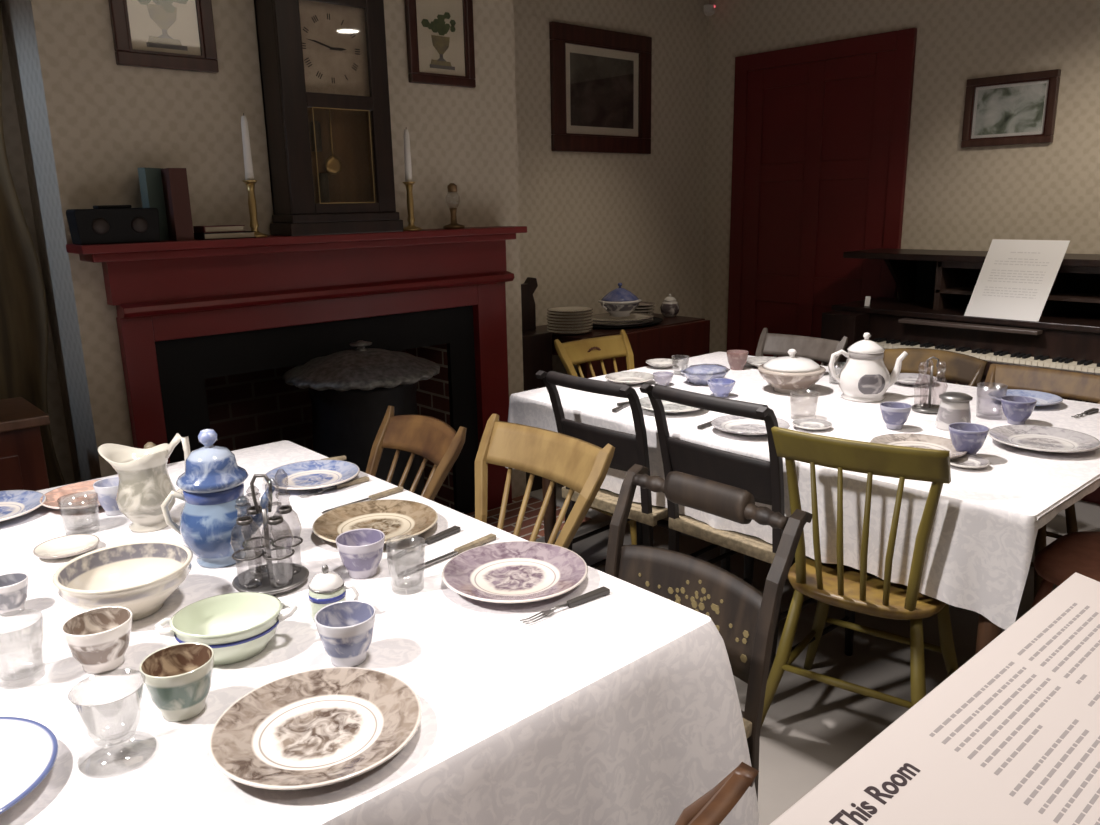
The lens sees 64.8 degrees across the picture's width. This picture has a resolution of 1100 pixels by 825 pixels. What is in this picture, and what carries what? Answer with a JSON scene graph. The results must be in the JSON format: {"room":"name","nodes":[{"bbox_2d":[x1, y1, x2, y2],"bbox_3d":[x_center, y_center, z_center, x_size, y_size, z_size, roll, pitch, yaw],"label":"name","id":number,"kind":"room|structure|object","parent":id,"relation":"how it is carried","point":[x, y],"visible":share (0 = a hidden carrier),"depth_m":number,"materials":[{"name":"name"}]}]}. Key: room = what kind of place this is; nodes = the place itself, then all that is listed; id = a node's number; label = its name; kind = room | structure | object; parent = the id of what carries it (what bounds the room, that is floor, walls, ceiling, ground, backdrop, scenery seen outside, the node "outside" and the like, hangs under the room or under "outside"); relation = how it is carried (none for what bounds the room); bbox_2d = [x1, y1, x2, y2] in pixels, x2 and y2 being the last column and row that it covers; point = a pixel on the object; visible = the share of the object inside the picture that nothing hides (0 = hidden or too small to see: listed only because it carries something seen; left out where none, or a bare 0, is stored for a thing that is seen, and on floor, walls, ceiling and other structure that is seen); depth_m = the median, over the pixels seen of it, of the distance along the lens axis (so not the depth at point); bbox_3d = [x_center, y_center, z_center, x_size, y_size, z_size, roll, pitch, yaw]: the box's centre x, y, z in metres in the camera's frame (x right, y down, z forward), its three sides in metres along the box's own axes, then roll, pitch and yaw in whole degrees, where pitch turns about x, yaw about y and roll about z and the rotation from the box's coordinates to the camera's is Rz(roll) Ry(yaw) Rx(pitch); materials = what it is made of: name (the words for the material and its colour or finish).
{"room":"dining room","nodes":[
{"label":"dining room","id":0,"kind":"room"},
{"bbox_2d":[0,0,525,497],"bbox_3d":[-0.982,-0.769,3.536,1.897,2.720,0.400,-13,18,-40],"label":"wall","id":1,"kind":"structure","parent":0,"point":[88,122],"depth_m":3.00,"materials":[{"name":"paper"}]},
{"bbox_2d":[108,0,218,72],"bbox_3d":[-1.276,-1.387,2.833,0.325,0.495,0.028,-13,18,-40],"label":"framed picture","id":2,"kind":"object","parent":1,"relation":"attached to","point":[159,34],"visible":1,"depth_m":2.87,"materials":[{"name":"brown wood"}]},
{"bbox_2d":[66,226,526,510],"bbox_3d":[-0.816,-0.035,3.449,1.790,1.328,0.190,-13,18,-40],"label":"fireplace mantel","id":3,"kind":"object","parent":1,"relation":"attached to","point":[168,289],"visible":0.88,"depth_m":3.25,"materials":[{"name":"red paint"}]},
{"bbox_2d":[66,205,159,244],"bbox_3d":[-1.384,-0.599,2.756,0.249,0.118,0.113,-13,18,-40],"label":"tin box","id":4,"kind":"object","parent":3,"relation":"on","point":[102,224],"visible":1,"depth_m":2.72,"materials":[{"name":"black"}]},
{"bbox_2d":[138,168,168,240],"bbox_3d":[-1.312,-0.691,2.879,0.026,0.235,0.095,2,14,12],"label":"book","id":5,"kind":"object","parent":3,"relation":"on","point":[150,179],"visible":0.7,"depth_m":2.86,"materials":[{"name":"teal paper"}]},
{"bbox_2d":[161,168,193,240],"bbox_3d":[-1.246,-0.693,2.891,0.055,0.232,0.125,-11,17,-35],"label":"book","id":6,"kind":"object","parent":3,"relation":"on","point":[174,180],"visible":0.96,"depth_m":2.85,"materials":[{"name":"red leather"}]},
{"bbox_2d":[194,231,255,239],"bbox_3d":[-1.131,-0.614,3.000,0.185,0.022,0.110,-14,19,-43],"label":"book","id":7,"kind":"object","parent":3,"relation":"on","point":[247,234],"visible":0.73,"depth_m":2.95,"materials":[{"name":"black paper"}]},
{"bbox_2d":[193,225,244,232],"bbox_3d":[-1.143,-0.635,2.992,0.140,0.022,0.100,-13,18,-40],"label":"book","id":8,"kind":"object","parent":7,"relation":"on","point":[214,228],"visible":0.96,"depth_m":2.96,"materials":[{"name":"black paper"}]},
{"bbox_2d":[242,180,267,237],"bbox_3d":[-1.046,-0.716,3.049,0.088,0.195,0.088,-13,18,-40],"label":"candlestick","id":9,"kind":"object","parent":3,"relation":"on","point":[250,184],"visible":0.84,"depth_m":3.04,"materials":[{"name":"gold metal"}]},
{"bbox_2d":[241,113,253,179],"bbox_3d":[-1.050,-0.919,2.999,0.029,0.223,0.029,-13,18,-40],"label":"candle","id":10,"kind":"object","parent":9,"relation":"on","point":[249,175],"visible":0.97,"depth_m":2.99,"materials":[{"name":"white wax"}]},
{"bbox_2d":[66,226,526,262],"bbox_3d":[-0.828,-0.652,3.298,1.790,0.056,0.190,-13,18,-40],"label":"mantel shelf","id":11,"kind":"object","parent":3,"relation":"attached to","point":[168,251],"depth_m":3.12,"materials":[{"name":"red paint"}]},
{"bbox_2d":[254,0,403,235],"bbox_3d":[-0.813,-1.250,3.161,0.490,1.169,0.185,-13,18,-40],"label":"mantel clock","id":12,"kind":"object","parent":3,"relation":"on","point":[324,69],"visible":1,"depth_m":3.16,"materials":[{"name":"brown wood"}]},
{"bbox_2d":[402,182,421,230],"bbox_3d":[-0.560,-0.826,3.471,0.088,0.190,0.088,-13,18,-40],"label":"candlestick","id":13,"kind":"object","parent":3,"relation":"on","point":[411,226],"visible":0.98,"depth_m":3.46,"materials":[{"name":"gold metal"}]},
{"bbox_2d":[404,129,412,181],"bbox_3d":[-0.564,-1.020,3.424,0.029,0.208,0.029,-13,18,-40],"label":"candle","id":14,"kind":"object","parent":13,"relation":"on","point":[407,154],"visible":1,"depth_m":3.42,"materials":[{"name":"white wax"}]},
{"bbox_2d":[443,183,464,228],"bbox_3d":[-0.406,-0.866,3.631,0.090,0.185,0.090,-13,18,-40],"label":"oil lamp","id":15,"kind":"object","parent":3,"relation":"on","point":[452,187],"visible":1,"depth_m":3.62,"materials":[{"name":"gold metal"}]},
{"bbox_2d":[155,305,478,513],"bbox_3d":[-0.981,0.081,3.705,1.375,0.990,0.395,-13,18,-40],"label":"fireplace","id":16,"kind":"object","parent":1,"relation":"attached to","point":[232,385],"visible":0.4,"depth_m":3.63,"materials":[{"name":"black"}]},
{"bbox_2d":[404,0,475,87],"bbox_3d":[-0.449,-1.600,3.545,0.323,0.490,0.028,-13,18,-40],"label":"framed picture","id":17,"kind":"object","parent":1,"relation":"attached to","point":[439,33],"visible":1,"depth_m":3.56,"materials":[{"name":"brown wood"}]},
{"bbox_2d":[465,495,591,540],"bbox_3d":[-0.584,0.600,3.598,1.670,0.015,0.490,-13,18,-40],"label":"hearth","id":18,"kind":"object","parent":1,"relation":"attached to","point":[534,505],"depth_m":4.01,"materials":[{"name":"brick"}]},
{"bbox_2d":[282,340,439,495],"bbox_3d":[-0.723,0.167,3.449,0.599,0.916,0.599,-13,18,-40],"label":"stove","id":19,"kind":"object","parent":18,"relation":"on","point":[351,391],"visible":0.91,"depth_m":3.23,"materials":[{"name":"metal"}]},
{"bbox_2d":[529,490,611,542],"bbox_3d":[-0.571,0.605,3.569,1.850,0.020,0.550,-13,18,-40],"label":"trim","id":20,"kind":"structure","parent":1,"relation":"attached to","point":[599,519],"depth_m":3.94,"materials":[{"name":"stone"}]},
{"bbox_2d":[1,0,708,484],"bbox_3d":[-1.212,-0.795,3.664,5.800,2.720,0.100,-13,18,-40],"label":"wall","id":21,"kind":"structure","parent":0,"point":[595,222],"depth_m":4.90,"materials":[{"name":"paper"}]},
{"bbox_2d":[0,4,65,487],"bbox_3d":[-2.455,-0.455,2.408,1.811,2.600,0.076,-13,18,-40],"label":"curtain","id":22,"kind":"object","parent":21,"relation":"hanging from","point":[24,331],"visible":0.41,"depth_m":3.01,"materials":[{"name":"fabric"}]},
{"bbox_2d":[549,21,651,153],"bbox_3d":[0.292,-1.754,4.742,0.760,0.635,0.028,-13,18,-40],"label":"framed picture","id":23,"kind":"object","parent":21,"relation":"attached to","point":[601,79],"visible":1,"depth_m":4.72,"materials":[{"name":"brown wood"}]},
{"bbox_2d":[570,52,633,128],"bbox_3d":[0.290,-1.754,4.745,0.490,0.365,0.002,-13,18,-40],"label":"print","id":24,"kind":"object","parent":23,"relation":"attached to","point":[601,83],"depth_m":4.74},
{"bbox_2d":[538,482,1099,824],"bbox_3d":[0.434,0.971,2.236,5.800,0.100,4.750,-13,18,-40],"label":"floor","id":25,"kind":"structure","parent":0,"point":[810,728],"depth_m":2.64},
{"bbox_2d":[0,397,49,490],"bbox_3d":[-1.927,0.447,2.615,0.775,0.830,0.375,-13,18,-40],"label":"base cabinet","id":26,"kind":"object","parent":25,"relation":"on","point":[22,458],"visible":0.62,"depth_m":2.63,"materials":[{"name":"wood"}]},
{"bbox_2d":[365,406,466,500],"bbox_3d":[-0.537,0.455,2.466,0.541,0.836,0.434,-13,18,-40],"label":"chair","id":27,"kind":"object","parent":25,"relation":"on","point":[433,439],"visible":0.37,"depth_m":2.53,"materials":[{"name":"wood"}]},
{"bbox_2d":[521,277,552,491],"bbox_3d":[-0.172,-0.151,4.434,0.239,1.064,0.340,-13,18,-40],"label":"chair","id":28,"kind":"object","parent":25,"relation":"on","point":[537,344],"visible":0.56,"depth_m":4.30,"materials":[{"name":"brown wood"}]},
{"bbox_2d":[475,414,614,548],"bbox_3d":[-0.174,0.509,2.109,0.541,0.887,0.453,-13,18,-40],"label":"chair","id":29,"kind":"object","parent":25,"relation":"on","point":[579,465],"visible":0.34,"depth_m":2.16,"materials":[{"name":"beige wood"}]},
{"bbox_2d":[554,330,636,544],"bbox_3d":[0.342,0.113,3.753,0.434,0.860,0.531,-12,17,-37],"label":"chair","id":30,"kind":"object","parent":25,"relation":"on","point":[576,352],"visible":0.36,"depth_m":3.82,"materials":[{"name":"yellow paint"}]},
{"bbox_2d":[536,313,709,377],"bbox_3d":[0.364,-0.102,4.790,0.960,0.780,0.535,-13,18,-40],"label":"sideboard","id":31,"kind":"object","parent":25,"relation":"on","point":[677,337],"visible":0.32,"depth_m":4.55,"materials":[{"name":"red wood"}]},
{"bbox_2d":[592,317,662,328],"bbox_3d":[0.383,-0.489,4.696,0.512,0.016,0.410,-13,18,-40],"label":"serving tray","id":32,"kind":"object","parent":31,"relation":"on","point":[656,319],"visible":0.41,"depth_m":4.56,"materials":[{"name":"black"}]},
{"bbox_2d":[592,318,653,325],"bbox_3d":[0.377,-0.489,4.656,0.391,0.019,0.340,-13,18,-40],"label":"oval platter","id":33,"kind":"object","parent":32,"relation":"on","point":[651,319],"visible":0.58,"depth_m":4.60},
{"bbox_2d":[591,312,653,321],"bbox_3d":[0.378,-0.506,4.658,0.391,0.019,0.340,-13,18,-40],"label":"oval platter","id":34,"kind":"object","parent":33,"relation":"on","point":[634,316],"visible":0.84,"depth_m":4.68,"materials":[{"name":"ceramic"}]},
{"bbox_2d":[598,283,641,316],"bbox_3d":[0.376,-0.609,4.649,0.241,0.176,0.229,-4,14,-12],"label":"tureen","id":35,"kind":"object","parent":34,"relation":"on","point":[620,302],"visible":1,"depth_m":4.59,"materials":[{"name":"white ceramic"}]},
{"bbox_2d":[660,294,679,316],"bbox_3d":[0.682,-0.610,4.923,0.110,0.132,0.109,-13,18,-40],"label":"jar","id":36,"kind":"object","parent":31,"relation":"on","point":[669,307],"visible":1,"depth_m":4.89,"materials":[{"name":"white ceramic"}]},
{"bbox_2d":[535,370,729,571],"bbox_3d":[0.293,0.283,2.967,0.554,0.898,0.430,-14,19,-42],"label":"chair","id":37,"kind":"object","parent":25,"relation":"on","point":[630,449],"visible":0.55,"depth_m":2.75,"materials":[{"name":"black paint"}]},
{"bbox_2d":[605,464,812,801],"bbox_3d":[0.150,0.605,1.699,0.554,0.878,0.439,-13,18,-40],"label":"chair","id":38,"kind":"object","parent":25,"relation":"on","point":[745,617],"visible":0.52,"depth_m":1.70,"materials":[{"name":"brown paint"}]},
{"bbox_2d":[675,762,758,824],"bbox_3d":[-0.094,0.785,1.046,0.434,0.851,0.544,-13,18,-40],"label":"chair","id":39,"kind":"object","parent":25,"relation":"on","point":[717,803],"visible":1,"depth_m":0.89,"materials":[{"name":"brown wood"}]},
{"bbox_2d":[639,384,854,679],"bbox_3d":[0.621,0.348,2.654,0.554,0.908,0.439,-13,18,-39],"label":"chair","id":40,"kind":"object","parent":25,"relation":"on","point":[764,479],"visible":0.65,"depth_m":2.48,"materials":[{"name":"black paint"}]},
{"bbox_2d":[542,477,1001,654],"bbox_3d":[0.941,0.330,3.081,1.267,0.727,1.822,-13,18,-40],"label":"dining table","id":41,"kind":"object","parent":25,"relation":"on","point":[987,631],"visible":0.09,"depth_m":2.16,"materials":[{"name":"brown wood"}]},
{"bbox_2d":[506,352,1099,629],"bbox_3d":[0.937,0.114,3.049,1.338,0.302,1.901,-13,18,-40],"label":"tablecloth","id":42,"kind":"object","parent":41,"relation":"on","point":[987,521],"visible":0.47,"depth_m":2.31,"materials":[{"name":"white fabric"}]},
{"bbox_2d":[605,372,653,384],"bbox_3d":[0.315,-0.130,3.407,0.196,0.025,0.196,-13,18,-40],"label":"dinner plate","id":43,"kind":"object","parent":42,"relation":"on","point":[629,378],"visible":0.9,"depth_m":3.44,"materials":[{"name":"ceramic"}]},
{"bbox_2d":[639,396,698,413],"bbox_3d":[0.417,-0.023,2.958,0.244,0.025,0.244,-13,18,-40],"label":"dinner plate","id":44,"kind":"object","parent":42,"relation":"on","point":[669,407],"visible":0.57,"depth_m":2.96,"materials":[{"name":"ceramic"}]},
{"bbox_2d":[682,364,729,385],"bbox_3d":[0.610,-0.152,3.384,0.167,0.067,0.209,5,15,24],"label":"dish","id":45,"kind":"object","parent":42,"relation":"on","point":[699,374],"visible":0.93,"depth_m":3.33,"materials":[{"name":"ceramic"}]},
{"bbox_2d":[707,378,734,397],"bbox_3d":[0.621,-0.087,3.139,0.100,0.056,0.100,-13,18,-40],"label":"tea cup","id":46,"kind":"object","parent":42,"relation":"on","point":[720,387],"visible":0.99,"depth_m":3.11,"materials":[{"name":"ceramic"}]},
{"bbox_2d":[726,350,748,369],"bbox_3d":[0.785,-0.219,3.628,0.092,0.075,0.092,-13,18,-40],"label":"tea cup","id":47,"kind":"object","parent":42,"relation":"on","point":[737,359],"visible":1,"depth_m":3.60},
{"bbox_2d":[711,415,789,435],"bbox_3d":[0.615,0.045,2.663,0.236,0.025,0.236,-13,18,-40],"label":"dinner plate","id":48,"kind":"object","parent":42,"relation":"on","point":[734,424],"visible":0.75,"depth_m":2.69,"materials":[{"name":"ceramic"}]},
{"bbox_2d":[758,349,825,393],"bbox_3d":[0.891,-0.158,3.196,0.244,0.156,0.244,-13,18,-40],"label":"tureen","id":49,"kind":"object","parent":42,"relation":"on","point":[791,374],"visible":1,"depth_m":3.13,"materials":[{"name":"white ceramic"}]},
{"bbox_2d":[792,418,831,429],"bbox_3d":[0.813,0.040,2.687,0.120,0.015,0.120,-13,18,-40],"label":"saucer","id":50,"kind":"object","parent":42,"relation":"on","point":[807,423],"visible":1,"depth_m":2.69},
{"bbox_2d":[829,333,907,401],"bbox_3d":[1.118,-0.166,3.044,0.210,0.234,0.191,11,18,41],"label":"coffee pot","id":51,"kind":"object","parent":42,"relation":"on","point":[864,377],"visible":1,"depth_m":3.00,"materials":[{"name":"white ceramic"}]},
{"bbox_2d":[880,402,911,429],"bbox_3d":[1.059,0.012,2.659,0.092,0.073,0.092,-13,18,-40],"label":"tea cup","id":52,"kind":"object","parent":42,"relation":"on","point":[894,414],"visible":1,"depth_m":2.63,"materials":[{"name":"ceramic"}]},
{"bbox_2d":[897,373,936,385],"bbox_3d":[1.376,-0.121,3.285,0.170,0.025,0.170,-13,18,-40],"label":"dinner plate","id":53,"kind":"object","parent":42,"relation":"on","point":[910,379],"visible":0.87,"depth_m":3.31,"materials":[{"name":"ceramic"}]},
{"bbox_2d":[870,433,966,458],"bbox_3d":[1.017,0.102,2.396,0.250,0.025,0.250,-13,18,-40],"label":"dinner plate","id":54,"kind":"object","parent":42,"relation":"on","point":[899,439],"visible":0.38,"depth_m":2.46,"materials":[{"name":"ceramic"}]},
{"bbox_2d":[912,356,939,413],"bbox_3d":[1.256,-0.096,2.854,0.112,0.183,0.111,-13,18,-40],"label":"stand","id":55,"kind":"object","parent":42,"relation":"on","point":[929,408],"visible":0.9,"depth_m":2.85,"materials":[{"name":"grey metal"}]},
{"bbox_2d":[935,392,972,430],"bbox_3d":[1.230,-0.007,2.645,0.100,0.110,0.111,-13,18,-40],"label":"jug","id":56,"kind":"object","parent":42,"relation":"on","point":[954,407],"visible":0.84,"depth_m":2.61,"materials":[{"name":"ceramic"}]},
{"bbox_2d":[950,454,989,468],"bbox_3d":[1.097,0.132,2.285,0.112,0.015,0.112,-13,18,-40],"label":"saucer","id":57,"kind":"object","parent":42,"relation":"on","point":[965,461],"visible":0.82,"depth_m":2.29,"materials":[{"name":"ceramic"}]},
{"bbox_2d":[948,423,988,455],"bbox_3d":[1.133,0.077,2.351,0.100,0.079,0.100,-13,18,-40],"label":"tea cup","id":58,"kind":"object","parent":57,"relation":"on","point":[969,437],"visible":0.89,"depth_m":2.32,"materials":[{"name":"ceramic"}]},
{"bbox_2d":[1001,395,1036,424],"bbox_3d":[1.451,-0.005,2.688,0.100,0.077,0.100,-13,18,-40],"label":"tea cup","id":59,"kind":"object","parent":42,"relation":"on","point":[1017,409],"visible":1,"depth_m":2.66,"materials":[{"name":"ceramic"}]},
{"bbox_2d":[988,389,1062,406],"bbox_3d":[1.614,-0.043,2.945,0.224,0.025,0.224,-13,18,-40],"label":"dinner plate","id":60,"kind":"object","parent":42,"relation":"on","point":[1043,398],"visible":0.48,"depth_m":2.99,"materials":[{"name":"ceramic"}]},
{"bbox_2d":[988,425,1099,452],"bbox_3d":[1.393,0.081,2.450,0.280,0.025,0.280,-13,18,-40],"label":"dinner plate","id":61,"kind":"object","parent":42,"relation":"on","point":[1029,437],"visible":0.99,"depth_m":2.48,"materials":[{"name":"ceramic"}]},
{"bbox_2d":[756,328,847,366],"bbox_3d":[0.975,0.086,3.848,0.541,0.842,0.434,-13,18,-40],"label":"chair","id":62,"kind":"object","parent":25,"relation":"on","point":[813,348],"visible":0.27,"depth_m":3.92,"materials":[{"name":"grey wood"}]},
{"bbox_2d":[761,426,958,726],"bbox_3d":[0.845,0.448,2.297,0.474,0.879,0.474,9,17,35],"label":"chair","id":63,"kind":"object","parent":25,"relation":"on","point":[840,585],"visible":0.81,"depth_m":2.14,"materials":[{"name":"yellow paint"}]},
{"bbox_2d":[769,572,1099,824],"bbox_3d":[0.449,0.771,0.835,0.920,0.950,0.297,-13,18,-40],"label":"panel","id":64,"kind":"object","parent":25,"relation":"on","point":[1011,736],"visible":1,"depth_m":0.79,"materials":[{"name":"white"}]},
{"bbox_2d":[883,348,987,386],"bbox_3d":[1.398,0.182,3.481,0.544,0.813,0.434,-13,18,-40],"label":"chair","id":65,"kind":"object","parent":25,"relation":"on","point":[953,366],"visible":0.25,"depth_m":3.51,"materials":[{"name":"wood"}]},
{"bbox_2d":[821,248,1099,403],"bbox_3d":[2.167,-0.117,3.914,0.600,1.155,1.830,-13,18,-40],"label":"piano","id":66,"kind":"object","parent":25,"relation":"on","point":[935,288],"visible":0.69,"depth_m":3.97,"materials":[{"name":"brown wood"}]},
{"bbox_2d":[915,261,1099,313],"bbox_3d":[2.428,-0.571,3.928,0.040,0.230,1.550,-13,18,-40],"label":"shelf","id":67,"kind":"object","parent":66,"relation":"attached to","point":[925,271],"depth_m":4.24,"materials":[{"name":"black"}]},
{"bbox_2d":[964,239,1069,321],"bbox_3d":[2.017,-0.576,3.755,0.082,0.337,0.370,-13,18,-40],"label":"paper notice","id":68,"kind":"object","parent":66,"relation":"on","point":[1016,279],"visible":1,"depth_m":3.75,"materials":[{"name":"white"}]},
{"bbox_2d":[983,363,1099,598],"bbox_3d":[1.698,0.268,3.157,0.544,0.788,0.434,-13,18,-40],"label":"chair","id":69,"kind":"object","parent":25,"relation":"on","point":[1085,387],"visible":0.31,"depth_m":3.19,"materials":[{"name":"wood"}]},
{"bbox_2d":[1031,531,1099,607],"bbox_3d":[1.591,0.438,2.310,0.494,0.863,0.544,-13,18,-40],"label":"chair","id":70,"kind":"object","parent":25,"relation":"on","point":[1078,552],"visible":0.48,"depth_m":2.38,"materials":[{"name":"wood"}]},
{"bbox_3d":[-0.730,0.685,1.755,1.257,0.727,1.632,-13,18,-40],"label":"dining table","id":71,"kind":"object","parent":25,"relation":"on","visible":0},
{"bbox_2d":[0,440,758,824],"bbox_3d":[-0.723,0.553,1.715,1.473,0.462,1.840,-13,18,-40],"label":"tablecloth","id":72,"kind":"object","parent":71,"relation":"on","point":[621,706],"visible":0.54,"depth_m":1.35,"materials":[{"name":"white fabric"}]},
{"bbox_2d":[0,572,28,615],"bbox_3d":[-0.969,0.328,1.552,0.068,0.061,0.068,-13,18,-40],"label":"tea cup","id":73,"kind":"object","parent":72,"relation":"on","point":[13,585],"visible":1,"depth_m":1.54,"materials":[{"name":"ceramic"}]},
{"bbox_2d":[0,490,46,521],"bbox_3d":[-1.328,0.234,2.041,0.250,0.025,0.250,-13,18,-40],"label":"dinner plate","id":74,"kind":"object","parent":72,"relation":"on","point":[13,503],"visible":1,"depth_m":2.10,"materials":[{"name":"ceramic"}]},
{"bbox_2d":[0,717,58,813],"bbox_3d":[-0.755,0.461,1.062,0.270,0.025,0.270,-13,18,-40],"label":"dinner plate","id":75,"kind":"object","parent":72,"relation":"on","point":[29,749],"visible":1,"depth_m":1.12,"materials":[{"name":"ceramic"}]},
{"bbox_2d":[33,534,99,558],"bbox_3d":[-1.014,0.286,1.821,0.124,0.017,0.124,-13,18,-40],"label":"saucer","id":76,"kind":"object","parent":72,"relation":"on","point":[66,546],"visible":1,"depth_m":1.83,"materials":[{"name":"ceramic"}]},
{"bbox_2d":[39,479,100,509],"bbox_3d":[-1.130,0.208,2.133,0.220,0.025,0.220,-13,18,-40],"label":"dinner plate","id":77,"kind":"object","parent":72,"relation":"on","point":[79,495],"visible":0.59,"depth_m":2.13,"materials":[{"name":"ceramic"}]},
{"bbox_2d":[61,606,132,673],"bbox_3d":[-0.707,0.361,1.361,0.100,0.076,0.100,-13,18,-40],"label":"tea cup","id":78,"kind":"object","parent":72,"relation":"on","point":[98,638],"visible":1,"depth_m":1.34,"materials":[{"name":"ceramic"}]},
{"bbox_2d":[93,476,122,515],"bbox_3d":[-1.030,0.200,2.051,0.084,0.076,0.084,-13,18,-40],"label":"tea cup","id":79,"kind":"object","parent":72,"relation":"on","point":[105,489],"visible":0.55,"depth_m":2.02,"materials":[{"name":"ceramic"}]},
{"bbox_2d":[52,541,192,620],"bbox_3d":[-0.755,0.311,1.548,0.226,0.087,0.226,-13,18,-40],"label":"serving bowl","id":80,"kind":"object","parent":72,"relation":"on","point":[139,576],"visible":0.94,"depth_m":1.58,"materials":[{"name":"ceramic"}]},
{"bbox_2d":[98,433,190,532],"bbox_3d":[-0.896,0.152,1.940,0.198,0.216,0.124,-1,14,0],"label":"ewer","id":81,"kind":"object","parent":72,"relation":"on","point":[145,482],"visible":0.9,"depth_m":1.91,"materials":[{"name":"ceramic"}]},
{"bbox_2d":[139,642,213,721],"bbox_3d":[-0.525,0.387,1.231,0.098,0.081,0.098,-13,18,-40],"label":"tea cup","id":82,"kind":"object","parent":72,"relation":"on","point":[177,678],"visible":1,"depth_m":1.21,"materials":[{"name":"ceramic"}]},
{"bbox_2d":[161,429,274,567],"bbox_3d":[-0.668,0.165,1.742,0.185,0.275,0.147,-13,18,-40],"label":"pot","id":83,"kind":"object","parent":72,"relation":"on","point":[211,483],"visible":0.97,"depth_m":1.70,"materials":[{"name":"blue"}]},
{"bbox_2d":[154,592,297,664],"bbox_3d":[-0.520,0.353,1.404,0.163,0.064,0.180,8,16,33],"label":"bowl","id":84,"kind":"object","parent":72,"relation":"on","point":[238,626],"visible":0.89,"depth_m":1.42,"materials":[{"name":"white ceramic"}]},
{"bbox_2d":[232,474,308,594],"bbox_3d":[-0.533,0.220,1.627,0.140,0.218,0.140,-13,18,-40],"label":"stand","id":85,"kind":"object","parent":72,"relation":"on","point":[270,578],"visible":0.95,"depth_m":1.63,"materials":[{"name":"grey metal"}]},
{"bbox_2d":[263,459,359,489],"bbox_3d":[-0.618,0.169,2.252,0.244,0.025,0.244,-13,18,-40],"label":"dinner plate","id":86,"kind":"object","parent":72,"relation":"on","point":[311,474],"visible":0.98,"depth_m":2.28,"materials":[{"name":"ceramic"}]},
{"bbox_2d":[208,667,421,789],"bbox_3d":[-0.312,0.426,1.169,0.278,0.025,0.278,-13,18,-40],"label":"dinner plate","id":87,"kind":"object","parent":72,"relation":"on","point":[314,728],"visible":1,"depth_m":1.17,"materials":[{"name":"ceramic"}]},
{"bbox_2d":[308,565,358,621],"bbox_3d":[-0.380,0.309,1.500,0.074,0.099,0.070,-13,18,-40],"label":"pot","id":88,"kind":"object","parent":72,"relation":"on","point":[326,587],"visible":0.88,"depth_m":1.48,"materials":[{"name":"white ceramic"}]},
{"bbox_2d":[298,476,368,497],"bbox_3d":[-0.545,0.189,2.194,0.194,0.010,0.018,-14,18,-42],"label":"fork","id":89,"kind":"object","parent":72,"relation":"on","point":[365,478],"visible":0.96,"depth_m":2.20,"materials":[{"name":"silver metal"}]},
{"bbox_2d":[314,600,375,666],"bbox_3d":[-0.319,0.352,1.362,0.094,0.079,0.094,-13,18,-40],"label":"tea cup","id":90,"kind":"object","parent":72,"relation":"on","point":[345,629],"visible":0.98,"depth_m":1.34,"materials":[{"name":"ceramic"}]},
{"bbox_2d":[335,528,384,578],"bbox_3d":[-0.366,0.277,1.682,0.094,0.075,0.094,-13,18,-40],"label":"tea cup","id":91,"kind":"object","parent":72,"relation":"on","point":[360,551],"visible":1,"depth_m":1.66,"materials":[{"name":"ceramic"}]},
{"bbox_2d":[321,486,403,513],"bbox_3d":[-0.451,0.212,2.091,0.016,0.010,0.232,11,18,41],"label":"table knife","id":92,"kind":"object","parent":72,"relation":"on","point":[399,488],"visible":0.92,"depth_m":2.12,"materials":[{"name":"silver metal"}]},
{"bbox_2d":[312,499,437,543],"bbox_3d":[-0.383,0.248,1.908,0.272,0.025,0.272,-13,18,-40],"label":"dinner plate","id":93,"kind":"object","parent":72,"relation":"on","point":[399,520],"visible":0.81,"depth_m":1.94,"materials":[{"name":"ceramic"}]},
{"bbox_2d":[387,526,460,559],"bbox_3d":[-0.263,0.273,1.823,0.018,0.010,0.200,9,17,36],"label":"fork","id":94,"kind":"object","parent":72,"relation":"on","point":[454,529],"visible":1,"depth_m":1.83,"materials":[{"name":"grey"}]},
{"bbox_2d":[397,533,495,576],"bbox_3d":[-0.206,0.289,1.756,0.016,0.010,0.260,11,18,40],"label":"table knife","id":95,"kind":"object","parent":72,"relation":"on","point":[490,537],"visible":0.97,"depth_m":1.77,"materials":[{"name":"silver metal"}]},
{"bbox_2d":[442,541,587,602],"bbox_3d":[-0.066,0.307,1.640,0.276,0.025,0.276,-13,18,-40],"label":"dinner plate","id":96,"kind":"object","parent":72,"relation":"on","point":[512,571],"visible":1,"depth_m":1.65,"materials":[{"name":"ceramic"}]},
{"bbox_2d":[520,586,609,624],"bbox_3d":[0.029,0.340,1.527,0.191,0.010,0.018,-12,17,-37],"label":"fork","id":97,"kind":"object","parent":72,"relation":"on","point":[601,591],"visible":1,"depth_m":1.54,"materials":[{"name":"grey"}]},
{"bbox_2d":[702,0,1099,352],"bbox_3d":[2.603,-0.905,3.807,0.100,2.720,4.750,-13,18,-40],"label":"wall","id":98,"kind":"structure","parent":0,"point":[957,198],"depth_m":4.28,"materials":[{"name":"paper"}]},
{"bbox_2d":[727,28,916,364],"bbox_3d":[1.488,-0.923,4.987,0.030,2.240,1.090,-13,18,-40],"label":"door","id":99,"kind":"structure","parent":98,"relation":"in","point":[821,131],"depth_m":4.88,"materials":[{"name":"red paint"}]},
{"bbox_2d":[961,69,1060,147],"bbox_3d":[2.161,-1.424,4.079,0.028,0.316,0.409,-13,18,-40],"label":"framed picture","id":100,"kind":"object","parent":98,"relation":"attached to","point":[1021,108],"visible":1,"depth_m":4.07,"materials":[{"name":"brown wood"}]},
{"bbox_2d":[974,83,1045,135],"bbox_3d":[2.164,-1.424,4.081,0.002,0.208,0.301,-13,18,-40],"label":"print","id":101,"kind":"object","parent":100,"relation":"attached to","point":[1000,109],"depth_m":4.08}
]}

